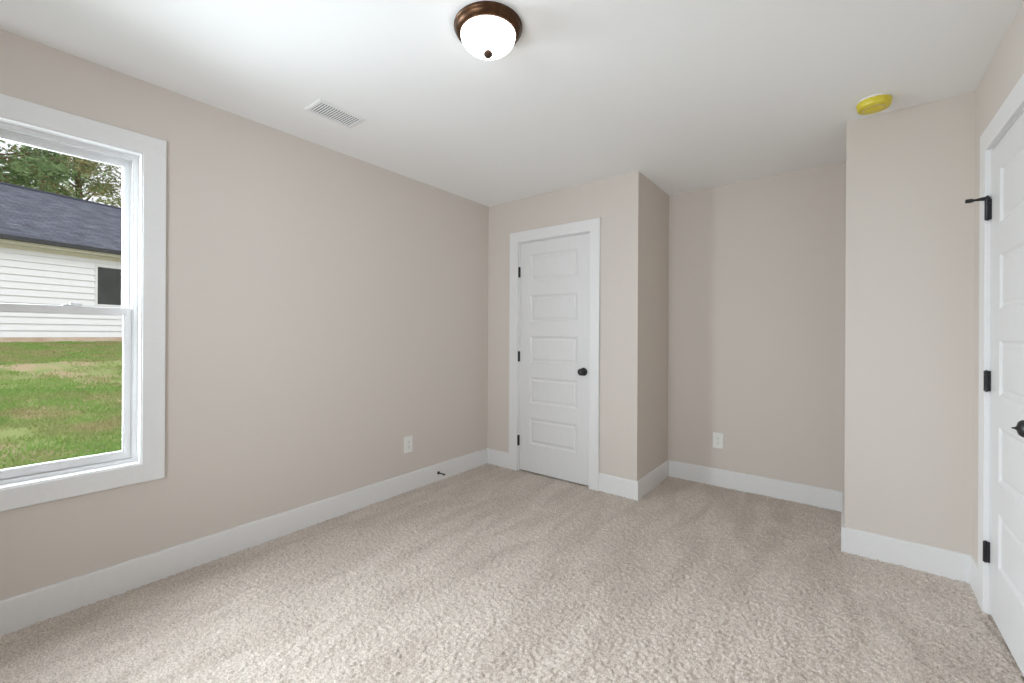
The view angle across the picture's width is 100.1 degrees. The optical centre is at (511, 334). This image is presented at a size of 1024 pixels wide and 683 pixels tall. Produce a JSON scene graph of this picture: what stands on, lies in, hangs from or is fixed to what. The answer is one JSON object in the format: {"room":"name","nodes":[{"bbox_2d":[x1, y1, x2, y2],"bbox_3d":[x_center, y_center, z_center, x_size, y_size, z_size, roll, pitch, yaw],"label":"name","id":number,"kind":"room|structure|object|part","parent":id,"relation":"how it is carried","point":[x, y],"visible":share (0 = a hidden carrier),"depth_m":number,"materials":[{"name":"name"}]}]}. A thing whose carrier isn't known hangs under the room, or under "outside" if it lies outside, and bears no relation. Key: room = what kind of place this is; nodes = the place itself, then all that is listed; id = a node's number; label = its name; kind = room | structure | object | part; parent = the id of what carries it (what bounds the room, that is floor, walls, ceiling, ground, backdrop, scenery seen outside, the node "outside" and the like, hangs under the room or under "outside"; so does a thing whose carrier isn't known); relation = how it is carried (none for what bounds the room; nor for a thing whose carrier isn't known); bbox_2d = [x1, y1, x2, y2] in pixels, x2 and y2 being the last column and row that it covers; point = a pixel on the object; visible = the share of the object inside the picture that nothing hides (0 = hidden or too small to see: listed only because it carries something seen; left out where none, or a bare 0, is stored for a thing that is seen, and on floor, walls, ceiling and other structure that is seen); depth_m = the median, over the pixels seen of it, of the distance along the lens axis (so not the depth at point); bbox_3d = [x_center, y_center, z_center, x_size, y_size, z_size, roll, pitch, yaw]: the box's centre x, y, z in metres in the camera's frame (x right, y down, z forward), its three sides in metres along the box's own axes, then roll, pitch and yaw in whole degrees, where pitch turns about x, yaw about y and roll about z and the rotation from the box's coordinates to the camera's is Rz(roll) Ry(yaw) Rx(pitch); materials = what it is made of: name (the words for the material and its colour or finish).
{"room":"empty bedroom","nodes":[
{"label":"empty bedroom","id":0,"kind":"room"},
{"bbox_2d":[0,29,488,599],"bbox_3d":[-1.259,0.143,2.873,0.140,2.740,4.776,0,0,38],"label":"wall","id":1,"kind":"structure","parent":0,"point":[327,309],"depth_m":2.54,"materials":[{"name":"beige paint"}]},
{"bbox_2d":[0,116,142,489],"bbox_3d":[-2.121,-0.128,1.750,0.152,1.502,0.918,0,0,38],"label":"window","id":2,"kind":"structure","parent":1,"relation":"in","point":[130,161],"depth_m":2.06,"materials":[{"name":"white plastic"}]},
{"bbox_3d":[-2.154,-0.476,1.777,0.032,0.757,0.868,0,0,38],"label":"sash","id":3,"kind":"part","parent":2,"relation":"part of","materials":[{"name":"white plastic"}]},
{"bbox_3d":[-2.126,0.234,1.753,0.030,0.729,0.868,0,0,38],"label":"sash","id":4,"kind":"part","parent":2,"relation":"part of","materials":[{"name":"white plastic"}]},
{"bbox_2d":[0,93,165,511],"bbox_3d":[-2.063,-0.128,1.706,0.018,1.674,1.090,0,0,38],"label":"trim","id":5,"kind":"structure","parent":1,"relation":"attached to","point":[152,467],"depth_m":2.07,"materials":[{"name":"white wood"}]},
{"bbox_2d":[0,448,487,634],"bbox_3d":[-1.405,1.149,2.565,0.014,0.148,3.836,0,0,38],"label":"baseboard","id":6,"kind":"structure","parent":1,"relation":"attached to","point":[17,612],"depth_m":2.23,"materials":[{"name":"white wood"}]},
{"bbox_2d":[404,435,412,452],"bbox_3d":[-0.807,0.854,3.339,0.008,0.124,0.080,0,0,38],"label":"wall outlet","id":7,"kind":"object","parent":1,"relation":"attached to","point":[407,440],"visible":1,"depth_m":3.33,"materials":[{"name":"white plastic"}]},
{"bbox_2d":[0,0,1022,206],"bbox_3d":[0.053,-1.295,1.860,3.442,0.150,4.776,0,0,38],"label":"ceiling","id":8,"kind":"structure","parent":0,"point":[685,95],"depth_m":1.98,"materials":[{"name":"white paint"}]},
{"bbox_2d":[304,98,366,128],"bbox_3d":[-0.976,-1.221,2.380,0.170,0.008,0.275,0,0,38],"label":"ceiling vent","id":9,"kind":"object","parent":8,"relation":"in","point":[320,107],"visible":1,"depth_m":2.36,"materials":[{"name":"white metal"}]},
{"bbox_2d":[454,1,521,59],"bbox_3d":[-0.094,-1.160,1.699,0.271,0.120,0.271,0,0,38],"label":"ceiling lamp","id":10,"kind":"object","parent":8,"relation":"attached to","point":[488,30],"visible":1,"depth_m":1.63,"materials":[{"name":"white glass"}]},
{"bbox_3d":[-0.094,-1.157,1.699,0.217,0.070,0.217,0,0,38],"label":"lamp shade","id":11,"kind":"part","parent":10,"relation":"part of","materials":[{"name":"white glass"}]},
{"bbox_2d":[856,93,892,114],"bbox_3d":[1.867,-1.185,2.211,0.145,0.051,0.145,0,0,38],"label":"smoke detector","id":12,"kind":"object","parent":8,"relation":"attached to","point":[875,103],"visible":1,"depth_m":2.18,"materials":[{"name":"yellow plastic"}]},
{"bbox_2d":[0,463,1023,682],"bbox_3d":[0.064,1.220,1.867,3.235,0.019,4.579,0,0,38],"label":"floor","id":13,"kind":"structure","parent":0,"point":[486,573],"depth_m":1.93,"materials":[{"name":"beige carpet"}]},
{"bbox_2d":[487,171,668,480],"bbox_3d":[0.567,0.003,3.910,1.471,2.440,0.700,0,0,38],"label":"wall","id":14,"kind":"structure","parent":0,"point":[633,211],"depth_m":3.37,"materials":[{"name":"beige paint"}]},
{"bbox_2d":[487,448,508,468],"bbox_3d":[-0.132,1.155,3.996,0.272,0.148,0.014,0,0,38],"label":"baseboard","id":15,"kind":"structure","parent":14,"relation":"attached to","point":[495,457],"depth_m":3.98,"materials":[{"name":"white wood"}]},
{"bbox_2d":[517,232,589,485],"bbox_3d":[0.350,0.198,3.648,0.720,2.058,0.146,0,0,38],"label":"door","id":16,"kind":"structure","parent":14,"relation":"in","point":[554,273],"depth_m":3.63,"materials":[{"name":"white paint"}]},
{"bbox_3d":[0.559,0.298,3.435,0.066,0.066,0.065,0,0,38],"label":"knob","id":17,"kind":"part","parent":16,"relation":"part of","materials":[{"name":"black metal"}]},
{"bbox_2d":[509,218,600,490],"bbox_3d":[0.334,0.153,3.636,0.896,2.147,0.018,0,0,38],"label":"trim","id":18,"kind":"structure","parent":14,"relation":"attached to","point":[591,225],"depth_m":3.41,"materials":[{"name":"white wood"}]},
{"bbox_2d":[599,473,637,500],"bbox_3d":[0.808,1.160,3.266,0.318,0.148,0.014,0,0,38],"label":"baseboard","id":19,"kind":"structure","parent":14,"relation":"attached to","point":[623,487],"depth_m":3.26,"materials":[{"name":"white wood"}]},
{"bbox_2d":[637,460,668,499],"bbox_3d":[1.143,1.162,3.449,0.014,0.148,0.714,0,0,38],"label":"baseboard","id":20,"kind":"structure","parent":14,"relation":"attached to","point":[656,476],"depth_m":3.41,"materials":[{"name":"white wood"}]},
{"bbox_2d":[668,162,845,490],"bbox_3d":[1.535,0.008,3.664,3.302,2.440,0.100,0,0,38],"label":"wall","id":21,"kind":"structure","parent":0,"point":[757,267],"depth_m":3.30,"materials":[{"name":"beige paint"}]},
{"bbox_2d":[713,432,723,448],"bbox_3d":[1.675,0.860,3.484,0.080,0.124,0.008,0,0,38],"label":"wall outlet","id":22,"kind":"object","parent":21,"relation":"attached to","point":[718,438],"visible":1,"depth_m":3.48,"materials":[{"name":"white plastic"}]},
{"bbox_2d":[669,460,843,511],"bbox_3d":[1.833,1.165,3.357,1.218,0.148,0.014,0,0,38],"label":"baseboard","id":23,"kind":"structure","parent":21,"relation":"attached to","point":[824,498],"depth_m":3.29,"materials":[{"name":"white wood"}]},
{"bbox_2d":[841,492,843,527],"bbox_3d":[2.094,1.167,2.711,0.014,0.148,0.714,0,0,38],"label":"baseboard","id":24,"kind":"structure","parent":21,"relation":"attached to","point":[842,513],"depth_m":2.63,"materials":[{"name":"white wood"}]},
{"bbox_2d":[844,92,974,554],"bbox_3d":[2.308,0.012,2.558,0.503,2.440,0.700,0,0,38],"label":"wall pier","id":25,"kind":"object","parent":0,"point":[910,171],"visible":0.86,"depth_m":2.27,"materials":[{"name":"beige paint"}]},
{"bbox_2d":[841,527,969,582],"bbox_3d":[2.078,1.166,2.281,0.518,0.148,0.014,0,0,38],"label":"baseboard","id":26,"kind":"object","parent":25,"relation":"attached to","point":[953,565],"visible":0.85,"depth_m":2.26,"materials":[{"name":"white wood"}]},
{"bbox_2d":[973,0,1023,562],"bbox_3d":[1.332,0.007,0.799,0.110,2.440,4.676,0,0,38],"label":"wall","id":27,"kind":"structure","parent":0,"point":[1006,67],"depth_m":2.00,"materials":[{"name":"beige paint"}]},
{"bbox_2d":[969,555,977,599],"bbox_3d":[2.218,1.167,2.050,0.014,0.148,0.206,0,0,38],"label":"baseboard","id":28,"kind":"structure","parent":27,"relation":"attached to","point":[973,565],"depth_m":2.06,"materials":[{"name":"white wood"}]},
{"bbox_2d":[965,108,1023,675],"bbox_3d":[1.882,0.205,1.596,0.164,2.058,0.741,0,0,38],"label":"door","id":29,"kind":"structure","parent":27,"relation":"in","point":[1004,551],"depth_m":1.70,"materials":[{"name":"white paint"}]},
{"bbox_3d":[1.895,0.203,1.586,0.035,2.024,0.711,0,0,38],"label":"panel","id":30,"kind":"part","parent":29,"relation":"part of","materials":[{"name":"white paint"}]},
{"bbox_3d":[1.665,0.303,1.371,0.065,0.066,0.066,0,0,38],"label":"knob","id":31,"kind":"part","parent":29,"relation":"part of","materials":[{"name":"black metal"}]},
{"bbox_2d":[978,73,1023,613],"bbox_3d":[1.877,0.161,1.608,0.018,2.147,0.917,0,0,38],"label":"trim","id":32,"kind":"structure","parent":27,"relation":"attached to","point":[1013,105],"depth_m":1.90,"materials":[{"name":"white wood"}]},
{"label":"outside","id":33,"kind":"structure","parent":0,"visible":0},
{"bbox_2d":[0,340,122,468],"bbox_3d":[-27.144,0.123,17.454,59.180,2.519,80.000,0,0,25],"label":"lawn","id":34,"kind":"structure","parent":33,"point":[42,367],"depth_m":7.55,"materials":[{"name":"plant"}]},
{"bbox_2d":[0,144,92,199],"bbox_3d":[-38.660,-7.639,35.309,6.943,15.349,7.196,0,0,21],"label":"tree","id":35,"kind":"object","parent":34,"relation":"on","point":[72,189],"visible":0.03,"depth_m":35.12,"materials":[{"name":"green plant"}]},
{"bbox_2d":[0,139,109,199],"bbox_3d":[-28.353,-7.594,24.009,8.035,15.371,8.909,0,0,42],"label":"tree","id":36,"kind":"object","parent":34,"relation":"on","point":[22,167],"visible":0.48,"depth_m":24.18,"materials":[{"name":"green plant"}]},
{"bbox_2d":[0,146,120,202],"bbox_3d":[-28.027,-7.001,27.083,5.823,14.191,5.928,0,0,-30],"label":"tree","id":37,"kind":"object","parent":34,"relation":"on","point":[83,162],"visible":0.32,"depth_m":26.30,"materials":[{"name":"green plant"}]},
{"bbox_2d":[0,182,122,342],"bbox_3d":[-17.651,-2.248,13.070,10.190,5.755,18.600,0,0,25],"label":"house","id":38,"kind":"structure","parent":34,"relation":"on","point":[56,249],"depth_m":12.52,"materials":[{"name":"white plastic"}]},
{"bbox_3d":[-12.360,-1.493,13.387,0.008,1.130,0.920,0,0,25],"label":"pane","id":39,"kind":"part","parent":38,"relation":"part of","materials":[{"name":"grey glass"}]},
{"bbox_2d":[70,159,121,207],"bbox_3d":[-25.496,-6.677,29.273,6.786,13.578,7.266,0,0,38],"label":"tree","id":40,"kind":"object","parent":34,"relation":"on","point":[118,200],"visible":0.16,"depth_m":27.87,"materials":[{"name":"green plant"}]}
]}

